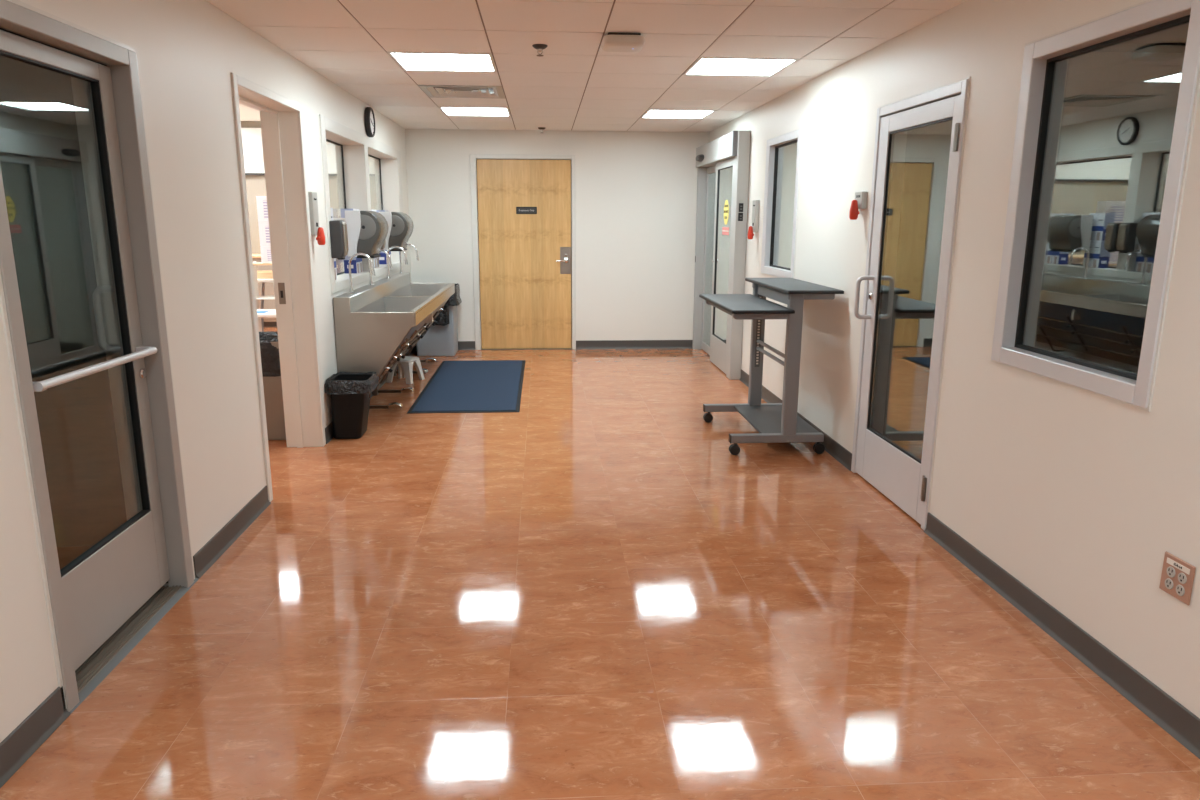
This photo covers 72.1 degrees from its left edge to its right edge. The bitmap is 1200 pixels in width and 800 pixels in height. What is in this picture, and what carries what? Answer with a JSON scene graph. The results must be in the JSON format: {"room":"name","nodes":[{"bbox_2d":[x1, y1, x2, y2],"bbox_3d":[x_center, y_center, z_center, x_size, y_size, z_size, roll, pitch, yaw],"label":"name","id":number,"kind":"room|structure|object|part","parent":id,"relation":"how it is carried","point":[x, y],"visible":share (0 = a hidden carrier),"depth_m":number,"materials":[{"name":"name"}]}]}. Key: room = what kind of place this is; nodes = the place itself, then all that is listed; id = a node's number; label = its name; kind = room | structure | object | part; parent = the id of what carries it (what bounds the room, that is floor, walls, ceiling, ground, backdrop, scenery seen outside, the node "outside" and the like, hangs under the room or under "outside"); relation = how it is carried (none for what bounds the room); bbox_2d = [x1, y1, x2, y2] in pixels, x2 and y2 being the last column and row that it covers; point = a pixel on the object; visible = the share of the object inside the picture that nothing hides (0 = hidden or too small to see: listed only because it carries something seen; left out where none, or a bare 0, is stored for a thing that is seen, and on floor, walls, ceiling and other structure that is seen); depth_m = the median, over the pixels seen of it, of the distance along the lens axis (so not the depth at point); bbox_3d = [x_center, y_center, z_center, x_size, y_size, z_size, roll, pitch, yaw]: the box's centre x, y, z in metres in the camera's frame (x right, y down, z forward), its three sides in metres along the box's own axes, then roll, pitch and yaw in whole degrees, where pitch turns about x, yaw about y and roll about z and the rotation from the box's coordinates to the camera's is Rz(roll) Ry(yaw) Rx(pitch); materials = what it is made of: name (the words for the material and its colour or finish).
{"room":"hospital corridor","nodes":[
{"label":"hospital corridor","id":0,"kind":"room"},
{"bbox_2d":[0,55,126,546],"bbox_3d":[-3.095,-0.450,2.045,2.510,2.950,3.000,-1,12,-4],"label":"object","id":1,"kind":"structure","parent":0,"point":[41,164],"depth_m":3.55,"materials":[{"name":"glass"}]},
{"bbox_2d":[0,0,411,742],"bbox_3d":[-1.888,-0.925,4.334,0.216,2.900,15.500,-1,12,-4],"label":"wall","id":2,"kind":"structure","parent":0,"point":[188,51],"depth_m":3.48,"materials":[{"name":"paint"}]},
{"bbox_2d":[0,0,198,712],"bbox_3d":[-1.753,-0.158,2.759,0.210,2.082,0.978,-1,12,-4],"label":"door","id":3,"kind":"structure","parent":2,"relation":"in","point":[100,605],"depth_m":2.96,"materials":[{"name":"metal"}]},
{"bbox_3d":[-1.832,-0.302,3.080,0.097,0.249,0.025,-1,12,-4],"label":"pull handle","id":4,"kind":"part","parent":3,"relation":"part of","materials":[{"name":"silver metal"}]},
{"bbox_2d":[0,346,415,787],"bbox_3d":[-1.681,0.746,3.264,0.018,0.100,12.666,-1,12,-4],"label":"baseboard","id":5,"kind":"structure","parent":2,"relation":"attached to","point":[32,732],"depth_m":2.47,"materials":[{"name":"plastic"}]},
{"bbox_2d":[230,72,325,501],"bbox_3d":[-1.911,-0.629,4.715,0.240,2.158,1.162,-1,12,-4],"label":"door frame","id":6,"kind":"structure","parent":2,"relation":"attached to","point":[281,118],"depth_m":5.16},
{"bbox_3d":[-2.018,-0.676,5.234,0.040,0.135,0.008,-1,12,-4],"label":"strike plate","id":7,"kind":"part","parent":6,"relation":"part of","materials":[{"name":"silver metal"}]},
{"bbox_2d":[308,192,324,244],"bbox_3d":[-1.805,-1.159,5.275,0.080,0.332,0.118,-1,12,-4],"label":"switch","id":8,"kind":"object","parent":2,"relation":"attached to","point":[313,203],"visible":1,"depth_m":5.25,"materials":[{"name":"red plastic"}]},
{"bbox_3d":[-1.829,-1.190,5.268,0.032,0.270,0.115,-1,12,-4],"label":"plate","id":9,"kind":"part","parent":8,"relation":"part of","materials":[{"name":"white plastic"}]},
{"bbox_3d":[-1.787,-1.049,5.282,0.056,0.114,0.069,-8,15,-31],"label":"red pull","id":10,"kind":"part","parent":8,"relation":"part of","materials":[{"name":"plastic"}]},
{"bbox_2d":[319,114,405,293],"bbox_3d":[-2.086,-1.662,7.154,0.236,1.190,3.182,-1,12,-4],"label":"window","id":11,"kind":"structure","parent":2,"relation":"in","point":[352,147],"depth_m":6.88,"materials":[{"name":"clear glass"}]},
{"bbox_2d":[334,258,336,279],"bbox_3d":[-2.006,-1.014,6.066,0.100,0.260,0.115,-1,12,-4],"label":"carton","id":12,"kind":"object","parent":11,"relation":"on","point":[335,268],"visible":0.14,"depth_m":6.11,"materials":[{"name":"white cardboard"}]},
{"bbox_2d":[329,220,348,259],"bbox_3d":[-1.821,-1.118,5.762,0.094,0.270,0.125,-1,12,-4],"label":"soap dispenser","id":13,"kind":"object","parent":11,"relation":"attached to","point":[338,234],"visible":1,"depth_m":5.71,"materials":[{"name":"grey plastic"}]},
{"bbox_3d":[-1.783,-1.128,5.778,0.016,0.231,0.086,-1,12,-4],"label":"plate","id":14,"kind":"part","parent":13,"relation":"part of","materials":[{"name":"metal"}]},
{"bbox_2d":[344,256,359,272],"bbox_3d":[-2.059,-1.183,6.829,0.100,0.260,0.115,-1,12,-4],"label":"carton","id":15,"kind":"object","parent":11,"relation":"on","point":[355,268],"visible":0.48,"depth_m":6.79,"materials":[{"name":"blue cardboard"}]},
{"bbox_2d":[341,209,355,217],"bbox_3d":[-2.058,-1.438,6.773,0.100,0.260,0.115,-1,12,-4],"label":"carton","id":16,"kind":"object","parent":15,"relation":"on","point":[342,210],"visible":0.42,"depth_m":6.69,"materials":[{"name":"white cardboard"}]},
{"bbox_2d":[333,211,387,257],"bbox_3d":[-1.890,-1.298,6.454,0.404,0.357,0.382,-1,12,-4],"label":"paper towel dispenser","id":17,"kind":"object","parent":11,"relation":"attached to","point":[367,231],"visible":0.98,"depth_m":6.28,"materials":[{"name":"plastic"}]},
{"bbox_2d":[359,258,362,271],"bbox_3d":[-2.067,-1.208,6.943,0.100,0.260,0.115,-1,12,-4],"label":"carton","id":18,"kind":"object","parent":11,"relation":"on","point":[360,259],"visible":0.18,"depth_m":6.95,"materials":[{"name":"white cardboard"}]},
{"bbox_2d":[368,154,382,209],"bbox_3d":[-2.195,-1.791,7.782,0.014,1.036,1.488,-1,12,-4],"label":"window","id":19,"kind":"structure","parent":11,"relation":"attached to","point":[368,154],"depth_m":8.42,"materials":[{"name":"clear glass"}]},
{"bbox_2d":[379,212,413,250],"bbox_3d":[-1.980,-1.583,7.744,0.404,0.357,0.382,-1,12,-4],"label":"paper towel dispenser","id":20,"kind":"object","parent":19,"relation":"attached to","point":[400,225],"visible":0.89,"depth_m":7.58,"materials":[{"name":"plastic"}]},
{"bbox_2d":[379,250,388,263],"bbox_3d":[-2.152,-1.478,8.164,0.100,0.260,0.115,-1,12,-4],"label":"carton","id":21,"kind":"object","parent":11,"relation":"on","point":[382,259],"visible":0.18,"depth_m":8.12,"materials":[{"name":"blue cardboard"}]},
{"bbox_2d":[364,107,374,136],"bbox_3d":[-1.951,-2.354,6.991,0.046,0.244,0.244,-1,12,-4],"label":"wall clock","id":22,"kind":"object","parent":2,"relation":"attached to","point":[369,118],"visible":1,"depth_m":6.92,"materials":[{"name":"black plastic"}]},
{"bbox_2d":[334,272,409,311],"bbox_3d":[-1.904,-0.894,7.112,0.118,0.240,2.656,-1,12,-4],"label":"backsplash","id":23,"kind":"structure","parent":2,"relation":"attached to","point":[365,295],"depth_m":6.74,"materials":[{"name":"metal"}]},
{"bbox_2d":[239,104,259,120],"bbox_3d":[-4.179,-2.985,7.311,3.910,0.100,8.500,-1,12,-4],"label":"ceiling","id":24,"kind":"structure","parent":0,"point":[246,113],"depth_m":10.54,"materials":[{"name":"paint"}]},
{"bbox_2d":[241,121,376,253],"bbox_3d":[-4.468,-2.579,11.652,3.910,2.950,0.180,-1,12,-4],"label":"wall","id":25,"kind":"structure","parent":0,"point":[255,184],"depth_m":11.53,"materials":[{"name":"beige paint"}]},
{"bbox_2d":[241,128,374,175],"bbox_3d":[-4.436,-3.411,11.340,3.750,0.620,0.068,-1,12,-4],"label":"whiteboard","id":26,"kind":"object","parent":25,"relation":"attached to","point":[251,137],"visible":0.02,"depth_m":11.32,"materials":[{"name":"white plastic"}]},
{"bbox_2d":[405,129,708,344],"bbox_3d":[-0.379,-2.021,9.321,3.491,2.900,0.150,-1,12,-4],"label":"wall","id":27,"kind":"structure","parent":0,"point":[636,191],"depth_m":9.25,"materials":[{"name":"paint"}]},
{"bbox_2d":[470,154,575,349],"bbox_3d":[-0.856,-1.648,9.325,1.153,2.165,0.178,-1,12,-4],"label":"door","id":28,"kind":"structure","parent":27,"relation":"in","point":[523,205],"depth_m":9.30,"materials":[{"name":"brown wood"}]},
{"bbox_3d":[-0.819,-2.115,9.201,0.230,0.078,0.009,-1,12,-4],"label":"sign plate","id":29,"kind":"part","parent":28,"relation":"part of","materials":[{"name":"grey plastic"}]},
{"bbox_3d":[-0.425,-1.599,9.309,0.139,0.101,0.066,-1,12,-4],"label":"lever","id":30,"kind":"part","parent":28,"relation":"part of","materials":[{"name":"silver metal"}]},
{"bbox_3d":[-0.391,-1.581,9.351,0.122,0.302,0.006,-1,12,-4],"label":"lock plate","id":31,"kind":"part","parent":28,"relation":"part of","materials":[{"name":"metal"}]},
{"bbox_2d":[415,340,692,349],"bbox_3d":[-0.519,-0.635,9.532,3.209,0.100,0.018,-1,12,-4],"label":"baseboard","id":32,"kind":"structure","parent":27,"relation":"attached to","point":[588,344],"depth_m":9.59,"materials":[{"name":"plastic"}]},
{"bbox_2d":[206,0,966,131],"bbox_3d":[-0.018,-1.651,2.850,3.331,0.130,12.666,-1,12,-4],"label":"ceiling","id":33,"kind":"structure","parent":0,"point":[576,85],"depth_m":4.62,"materials":[{"name":"tile"}]},
{"bbox_2d":[387,52,496,71],"bbox_3d":[-0.953,-2.096,5.080,0.602,0.038,0.602,-1,12,-4],"label":"recessed light","id":34,"kind":"object","parent":33,"relation":"in","point":[413,61],"visible":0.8,"depth_m":5.08,"materials":[{"name":"white plastic"}]},
{"bbox_2d":[396,53,490,62],"bbox_3d":[-0.953,-2.100,5.079,0.566,0.030,0.240,-1,12,-4],"label":"diffuser","id":35,"kind":"object","parent":34,"relation":"attached to","point":[400,57],"depth_m":5.02,"materials":[{"name":"white plastic"}]},
{"bbox_2d":[418,85,504,98],"bbox_3d":[-1.036,-2.381,6.263,0.602,0.086,0.602,-1,12,-4],"label":"ceiling vent","id":36,"kind":"object","parent":33,"relation":"in","point":[459,91],"visible":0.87,"depth_m":6.31,"materials":[{"name":"grey metal"}]},
{"bbox_2d":[439,107,510,116],"bbox_3d":[-1.119,-2.622,7.455,0.602,0.038,0.602,-1,12,-4],"label":"recessed light","id":37,"kind":"object","parent":33,"relation":"in","point":[448,111],"visible":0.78,"depth_m":7.56,"materials":[{"name":"white plastic"}]},
{"bbox_2d":[444,108,506,111],"bbox_3d":[-1.119,-2.626,7.455,0.566,0.030,0.240,-1,12,-4],"label":"diffuser","id":38,"kind":"object","parent":37,"relation":"attached to","point":[445,109],"depth_m":7.40,"materials":[{"name":"white plastic"}]},
{"bbox_2d":[532,44,547,56],"bbox_3d":[-0.333,-1.939,4.578,0.084,0.055,0.084,-1,12,-4],"label":"sprinkler","id":39,"kind":"object","parent":33,"relation":"attached to","point":[539,47],"visible":1,"depth_m":4.56,"materials":[{"name":"grey metal"}]},
{"bbox_2d":[601,32,644,51],"bbox_3d":[0.120,-1.878,4.336,0.216,0.067,0.216,-1,12,-4],"label":"wireless access point","id":40,"kind":"object","parent":33,"relation":"attached to","point":[613,41],"visible":1,"depth_m":4.25,"materials":[{"name":"grey plastic"}]},
{"bbox_2d":[640,109,715,118],"bbox_3d":[0.706,-2.642,7.579,0.602,0.038,0.602,-1,12,-4],"label":"recessed light","id":41,"kind":"object","parent":33,"relation":"in","point":[674,114],"visible":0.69,"depth_m":7.65,"materials":[{"name":"white plastic"}]},
{"bbox_2d":[647,110,708,113],"bbox_3d":[0.706,-2.646,7.578,0.566,0.030,0.240,-1,12,-4],"label":"diffuser","id":42,"kind":"object","parent":41,"relation":"attached to","point":[651,111],"depth_m":7.53,"materials":[{"name":"white plastic"}]},
{"bbox_2d":[683,57,798,75],"bbox_3d":[0.872,-2.116,5.203,0.602,0.038,0.602,-1,12,-4],"label":"recessed light","id":43,"kind":"object","parent":33,"relation":"in","point":[714,66],"visible":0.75,"depth_m":5.21,"materials":[{"name":"white plastic"}]},
{"bbox_2d":[695,59,786,67],"bbox_3d":[0.872,-2.120,5.202,0.566,0.030,0.240,-1,12,-4],"label":"diffuser","id":44,"kind":"object","parent":43,"relation":"attached to","point":[703,62],"depth_m":5.14,"materials":[{"name":"white plastic"}]},
{"bbox_2d":[0,319,1199,799],"bbox_3d":[-0.319,0.487,4.808,12.000,0.050,15.600,-1,12,-4],"label":"floor","id":45,"kind":"structure","parent":0,"point":[581,592],"depth_m":2.92,"materials":[{"name":"plastic"}]},
{"bbox_2d":[253,261,274,331],"bbox_3d":[-3.513,-1.029,9.177,0.652,1.000,0.240,-1,12,-4],"label":"stand","id":46,"kind":"object","parent":45,"relation":"on","point":[255,263],"visible":0.19,"depth_m":9.14,"materials":[{"name":"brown wood"}]},
{"bbox_3d":[-3.826,-1.026,9.155,0.024,1.000,0.240,-1,12,-4],"label":"panel","id":47,"kind":"part","parent":46,"relation":"part of","materials":[{"name":"white plastic"}]},
{"bbox_2d":[260,247,271,262],"bbox_3d":[-3.469,-1.592,9.035,0.430,0.179,0.160,-1,12,-4],"label":"glove box","id":48,"kind":"object","parent":46,"relation":"on","point":[265,251],"visible":0.34,"depth_m":8.95,"materials":[{"name":"white cardboard"}]},
{"bbox_2d":[258,222,270,246],"bbox_3d":[-3.468,-1.807,8.987,0.430,0.259,0.160,-1,12,-4],"label":"glove box","id":49,"kind":"object","parent":48,"relation":"on","point":[264,235],"visible":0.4,"depth_m":8.90,"materials":[{"name":"white cardboard"}]},
{"bbox_2d":[256,196,268,221],"bbox_3d":[-3.467,-2.066,8.930,0.430,0.269,0.160,-1,12,-4],"label":"glove box","id":50,"kind":"object","parent":49,"relation":"on","point":[262,210],"visible":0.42,"depth_m":8.84,"materials":[{"name":"white cardboard"}]},
{"bbox_2d":[258,279,272,331],"bbox_3d":[-4.099,-1.044,9.697,1.750,0.800,0.800,-1,12,-4],"label":"folding table","id":51,"kind":"object","parent":45,"relation":"on","point":[263,281],"visible":0.02,"depth_m":9.95,"materials":[{"name":"white plastic"}]},
{"bbox_3d":[-4.085,-1.112,10.001,0.116,0.744,0.036,-1,12,-4],"label":"leg","id":52,"kind":"part","parent":51,"relation":"part of","materials":[{"name":"grey paint"}]},
{"bbox_2d":[257,271,272,278],"bbox_3d":[-3.689,-1.446,9.503,0.650,0.069,0.320,-1,12,-4],"label":"tray","id":53,"kind":"object","parent":51,"relation":"on","point":[260,274],"visible":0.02,"depth_m":9.34,"materials":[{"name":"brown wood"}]},
{"bbox_2d":[257,309,275,317],"bbox_3d":[-3.785,-0.695,8.821,1.250,0.501,0.500,-1,12,-4],"label":"table","id":54,"kind":"object","parent":45,"relation":"on","point":[271,313],"visible":0.02,"depth_m":8.56,"materials":[{"name":"white plastic"}]},
{"bbox_2d":[259,331,285,439],"bbox_3d":[-2.332,-0.105,5.727,0.489,0.695,0.469,-1,12,-4],"label":"cabinet","id":55,"kind":"object","parent":45,"relation":"on","point":[269,346],"visible":0.1,"depth_m":5.54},
{"bbox_2d":[252,254,342,326],"bbox_3d":[-4.450,-1.529,11.480,2.740,0.975,0.590,-1,12,-4],"label":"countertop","id":56,"kind":"structure","parent":45,"relation":"on","point":[269,286],"depth_m":11.20,"materials":[{"name":"brown wood"}]},
{"bbox_2d":[252,254,260,257],"bbox_3d":[-4.448,-1.988,11.378,2.740,0.035,0.590,-1,12,-4],"label":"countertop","id":57,"kind":"structure","parent":56,"relation":"on","point":[253,255],"depth_m":11.09,"materials":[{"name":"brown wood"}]},
{"bbox_3d":[-4.536,-1.491,11.203,0.470,0.780,0.016,-1,12,-4],"label":"cabinet door","id":58,"kind":"part","parent":56,"relation":"part of","materials":[{"name":"white"}]},
{"bbox_3d":[-3.538,-1.502,11.270,0.470,0.780,0.016,-1,12,-4],"label":"cabinet door","id":59,"kind":"part","parent":56,"relation":"part of","materials":[{"name":"white"}]},
{"bbox_2d":[324,372,378,438],"bbox_3d":[-1.712,0.038,5.727,0.318,0.420,0.368,-1,12,-4],"label":"waste bin","id":60,"kind":"object","parent":45,"relation":"on","point":[350,393],"visible":1,"depth_m":5.61,"materials":[{"name":"black plastic"}]},
{"bbox_2d":[333,243,454,409],"bbox_3d":[-1.682,-0.698,7.171,0.565,1.234,2.700,-1,12,-4],"label":"sink","id":61,"kind":"object","parent":45,"relation":"on","point":[376,323],"visible":0.94,"depth_m":6.04,"materials":[{"name":"metal"}]},
{"bbox_2d":[348,253,375,293],"bbox_3d":[-1.756,-0.932,6.056,0.209,0.296,0.052,-1,12,-4],"label":"faucet","id":62,"kind":"object","parent":61,"relation":"on","point":[349,264],"depth_m":6.04,"materials":[{"name":"silver metal"}]},
{"bbox_3d":[-1.591,-0.388,5.871,0.565,0.690,0.022,-1,12,-4],"label":"panel","id":63,"kind":"part","parent":61,"relation":"part of","materials":[{"name":"metal"}]},
{"bbox_2d":[368,249,392,285],"bbox_3d":[-1.804,-1.087,6.758,0.209,0.296,0.052,-1,12,-4],"label":"faucet","id":64,"kind":"object","parent":61,"relation":"on","point":[390,264],"depth_m":6.75,"materials":[{"name":"silver metal"}]},
{"bbox_2d":[354,297,429,311],"bbox_3d":[-1.596,-0.624,6.454,0.402,0.253,1.200,-1,12,-4],"label":"basin","id":65,"kind":"object","parent":61,"relation":"in","point":[376,304],"depth_m":7.01,"materials":[{"name":"silver metal"}]},
{"bbox_2d":[385,246,407,278],"bbox_3d":[-1.858,-1.256,7.518,0.209,0.296,0.052,-1,12,-4],"label":"faucet","id":66,"kind":"object","parent":61,"relation":"on","point":[406,262],"depth_m":7.51,"materials":[{"name":"silver metal"}]},
{"bbox_2d":[398,243,418,273],"bbox_3d":[-1.905,-1.407,8.199,0.209,0.296,0.052,-1,12,-4],"label":"faucet","id":67,"kind":"object","parent":61,"relation":"on","point":[417,257],"depth_m":8.19,"materials":[{"name":"silver metal"}]},
{"bbox_2d":[386,284,447,295],"bbox_3d":[-1.687,-0.913,7.759,0.402,0.253,1.400,-1,12,-4],"label":"basin","id":68,"kind":"object","parent":61,"relation":"in","point":[403,289],"depth_m":8.41,"materials":[{"name":"silver metal"}]},
{"bbox_3d":[-1.773,-0.965,8.480,0.565,0.690,0.022,-1,12,-4],"label":"panel","id":69,"kind":"part","parent":61,"relation":"part of","materials":[{"name":"metal"}]},
{"bbox_2d":[387,356,424,383],"bbox_3d":[-1.808,-0.285,7.659,0.252,0.215,0.252,4,13,18],"label":"step stool","id":70,"kind":"object","parent":45,"relation":"on","point":[405,366],"visible":0.72,"depth_m":7.59,"materials":[{"name":"white plastic"}]},
{"bbox_3d":[-1.907,-0.265,7.626,0.126,0.190,0.115,-1,12,-4],"label":"leg","id":71,"kind":"part","parent":70,"relation":"part of","materials":[{"name":"white plastic"}]},
{"bbox_3d":[-1.845,-0.294,7.758,0.115,0.190,0.126,-1,12,-4],"label":"leg","id":72,"kind":"part","parent":70,"relation":"part of","materials":[{"name":"white plastic"}]},
{"bbox_3d":[-1.771,-0.251,7.565,0.115,0.190,0.126,-1,12,-4],"label":"leg","id":73,"kind":"part","parent":70,"relation":"part of","materials":[{"name":"white plastic"}]},
{"bbox_3d":[-1.709,-0.280,7.697,0.126,0.190,0.115,-1,12,-4],"label":"leg","id":74,"kind":"part","parent":70,"relation":"part of","materials":[{"name":"white plastic"}]},
{"bbox_2d":[417,283,461,355],"bbox_3d":[-1.804,-0.892,9.132,0.537,0.765,0.530,-1,12,-4],"label":"waste bin","id":75,"kind":"object","parent":45,"relation":"on","point":[441,339],"visible":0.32,"depth_m":8.98,"materials":[{"name":"grey plastic"}]},
{"bbox_2d":[406,360,524,413],"bbox_3d":[-1.147,-0.163,7.593,0.872,0.009,2.400,-1,12,-4],"label":"floor mat","id":76,"kind":"object","parent":45,"relation":"on","point":[474,386],"visible":1,"depth_m":7.30,"materials":[{"name":"rubber"}]},
{"bbox_2d":[699,278,843,454],"bbox_3d":[1.108,-0.264,5.652,0.686,1.062,1.093,-1,12,-4],"label":"desk","id":77,"kind":"object","parent":45,"relation":"on","point":[774,422],"visible":1,"depth_m":5.32,"materials":[{"name":"grey paint"}]},
{"bbox_3d":[0.822,-0.623,5.550,0.020,0.037,0.830,-1,12,-4],"label":"rail","id":78,"kind":"part","parent":77,"relation":"part of","materials":[{"name":"grey metal"}]},
{"bbox_3d":[1.080,0.057,6.165,0.607,0.052,0.052,-1,12,-4],"label":"foot rail","id":79,"kind":"part","parent":77,"relation":"part of","materials":[{"name":"grey metal"}]},
{"bbox_3d":[1.158,-0.507,6.019,0.036,0.540,0.001,-1,12,-4],"label":"slotted rail","id":80,"kind":"part","parent":77,"relation":"part of","materials":[{"name":"grey metal"}]},
{"bbox_3d":[1.003,-0.527,5.138,0.355,0.046,0.040,-1,12,-4],"label":"desk arm","id":81,"kind":"part","parent":77,"relation":"part of","materials":[{"name":"grey paint"}]},
{"bbox_3d":[1.174,-0.709,5.556,0.015,0.065,0.818,-1,12,-4],"label":"rail","id":82,"kind":"part","parent":77,"relation":"part of","materials":[{"name":"grey metal"}]},
{"bbox_2d":[734,405,818,432],"bbox_3d":[1.215,0.136,5.746,0.385,0.018,0.818,-1,12,-4],"label":"shelf","id":83,"kind":"object","parent":77,"relation":"attached to","point":[764,418],"depth_m":5.74,"materials":[{"name":"grey metal"}]},
{"bbox_3d":[1.139,0.244,5.318,0.607,0.052,0.052,-1,12,-4],"label":"foot rail","id":84,"kind":"part","parent":77,"relation":"part of","materials":[{"name":"grey metal"}]},
{"bbox_2d":[747,278,842,290],"bbox_3d":[1.279,-0.775,5.551,0.340,0.020,1.085,-1,12,-4],"label":"shelf","id":85,"kind":"object","parent":77,"relation":"attached to","point":[775,284],"depth_m":5.46,"materials":[{"name":"grey laminate"}]},
{"bbox_3d":[1.312,-0.648,5.133,0.293,0.043,0.040,-1,12,-4],"label":"shelf arm","id":86,"kind":"part","parent":77,"relation":"part of","materials":[{"name":"grey paint"}]},
{"bbox_2d":[709,0,1199,717],"bbox_3d":[1.719,-0.658,3.191,0.160,2.900,12.666,-1,12,-4],"label":"wall","id":87,"kind":"structure","parent":0,"point":[1081,497],"depth_m":3.36,"materials":[{"name":"paint"}]},
{"bbox_2d":[692,130,750,379],"bbox_3d":[1.175,-1.497,8.473,0.193,2.254,1.915,-1,12,-4],"label":"door","id":88,"kind":"structure","parent":87,"relation":"in","point":[722,188],"depth_m":8.15,"materials":[{"name":"metal"}]},
{"bbox_3d":[1.147,-1.590,9.390,0.123,2.040,0.064,-1,12,-4],"label":"post","id":89,"kind":"part","parent":88,"relation":"part of","materials":[{"name":"metal"}]},
{"bbox_3d":[1.221,-1.502,8.936,0.006,1.861,0.746,-1,12,-4],"label":"pane","id":90,"kind":"part","parent":88,"relation":"part of","materials":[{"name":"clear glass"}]},
{"bbox_3d":[1.216,-1.425,8.126,0.006,1.661,0.676,-1,12,-4],"label":"pane","id":91,"kind":"part","parent":88,"relation":"part of","materials":[{"name":"clear glass"}]},
{"bbox_3d":[1.277,-1.308,7.628,0.106,2.250,0.148,-1,12,-4],"label":"post","id":92,"kind":"part","parent":88,"relation":"part of","materials":[{"name":"metal"}]},
{"bbox_3d":[1.273,-1.699,7.460,0.042,0.157,0.012,-1,12,-4],"label":"switch panel","id":93,"kind":"part","parent":88,"relation":"part of","materials":[{"name":"black plastic"}]},
{"bbox_2d":[747,200,759,238],"bbox_3d":[1.321,-1.560,7.145,0.080,0.332,0.118,-1,12,-4],"label":"switch","id":94,"kind":"object","parent":87,"relation":"attached to","point":[755,209],"visible":1,"depth_m":7.11,"materials":[{"name":"red plastic"}]},
{"bbox_3d":[1.305,-1.449,7.149,0.056,0.114,0.069,6,14,24],"label":"red pull","id":95,"kind":"part","parent":94,"relation":"part of","materials":[{"name":"plastic"}]},
{"bbox_3d":[1.346,-1.591,7.141,0.032,0.270,0.115,-1,12,-4],"label":"plate","id":96,"kind":"part","parent":94,"relation":"part of","materials":[{"name":"white plastic"}]},
{"bbox_2d":[761,127,802,277],"bbox_3d":[1.454,-1.510,6.450,0.112,1.092,0.926,-1,12,-4],"label":"window","id":97,"kind":"structure","parent":87,"relation":"in","point":[783,151],"depth_m":6.55,"materials":[{"name":"clear metal"}]},
{"bbox_3d":[1.461,-1.508,6.431,0.006,0.952,0.742,-1,12,-4],"label":"pane","id":98,"kind":"part","parent":97,"relation":"part of","materials":[{"name":"clear glass"}]},
{"bbox_2d":[849,191,867,219],"bbox_3d":[1.486,-1.126,4.781,0.080,0.159,0.116,-1,12,-4],"label":"switch","id":99,"kind":"object","parent":87,"relation":"attached to","point":[860,202],"visible":1,"depth_m":4.75,"materials":[{"name":"red plastic"}]},
{"bbox_3d":[1.474,-1.101,4.776,0.055,0.114,0.050,-1,12,-4],"label":"red pull","id":100,"kind":"part","parent":99,"relation":"part of","materials":[{"name":"plastic"}]},
{"bbox_3d":[1.510,-1.156,4.776,0.032,0.097,0.116,-1,12,-4],"label":"plate","id":101,"kind":"part","parent":99,"relation":"part of","materials":[{"name":"white plastic"}]},
{"bbox_2d":[851,77,970,529],"bbox_3d":[1.570,-0.487,4.285,0.213,2.093,1.001,-1,12,-4],"label":"door","id":102,"kind":"structure","parent":87,"relation":"in","point":[905,478],"depth_m":4.39,"materials":[{"name":"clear metal"}]},
{"bbox_3d":[1.486,-0.577,4.652,0.097,0.244,0.025,-1,12,-4],"label":"pull handle","id":103,"kind":"part","parent":102,"relation":"part of","materials":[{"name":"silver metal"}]},
{"bbox_2d":[739,369,1199,758],"bbox_3d":[1.690,0.917,2.551,0.018,0.100,10.745,-1,12,-4],"label":"baseboard","id":104,"kind":"structure","parent":87,"relation":"attached to","point":[1165,711],"depth_m":2.94,"materials":[{"name":"plastic"}]},
{"bbox_2d":[991,0,1199,411],"bbox_3d":[1.706,-0.664,2.849,0.112,1.232,0.916,-1,12,-4],"label":"window","id":105,"kind":"structure","parent":87,"relation":"in","point":[1042,58],"depth_m":2.92,"materials":[{"name":"clear metal"}]},
{"bbox_2d":[1159,551,1195,605],"bbox_3d":[1.698,0.524,2.428,0.010,0.121,0.118,-1,12,-4],"label":"power outlet","id":106,"kind":"object","parent":87,"relation":"attached to","point":[1177,576],"visible":1,"depth_m":2.42,"materials":[{"name":"brown plastic"}]},
{"bbox_2d":[1165,578,1172,588],"bbox_3d":[1.693,0.547,2.455,0.004,0.033,0.033,-1,12,-4],"label":"receptacle","id":107,"kind":"object","parent":106,"relation":"attached to","point":[1168,581],"depth_m":2.45,"materials":[{"name":"white plastic"}]},
{"bbox_2d":[1167,566,1174,577],"bbox_3d":[1.694,0.510,2.447,0.004,0.033,0.033,-1,12,-4],"label":"receptacle","id":108,"kind":"object","parent":106,"relation":"attached to","point":[1170,569],"depth_m":2.45,"materials":[{"name":"white plastic"}]},
{"bbox_2d":[1176,585,1184,595],"bbox_3d":[1.696,0.557,2.412,0.004,0.033,0.033,-1,12,-4],"label":"receptacle","id":109,"kind":"object","parent":106,"relation":"attached to","point":[1180,589],"depth_m":2.41,"materials":[{"name":"white plastic"}]},
{"bbox_2d":[1178,573,1186,583],"bbox_3d":[1.697,0.520,2.404,0.004,0.033,0.033,-1,12,-4],"label":"receptacle","id":110,"kind":"object","parent":106,"relation":"attached to","point":[1182,577],"depth_m":2.40,"materials":[{"name":"white plastic"}]},
{"bbox_2d":[883,23,1188,445],"bbox_3d":[3.454,-0.645,3.050,3.283,2.950,4.750,-1,12,-4],"label":"glass pane","id":111,"kind":"structure","parent":0,"point":[1121,99],"depth_m":5.29,"materials":[{"name":"glass"}]}
]}

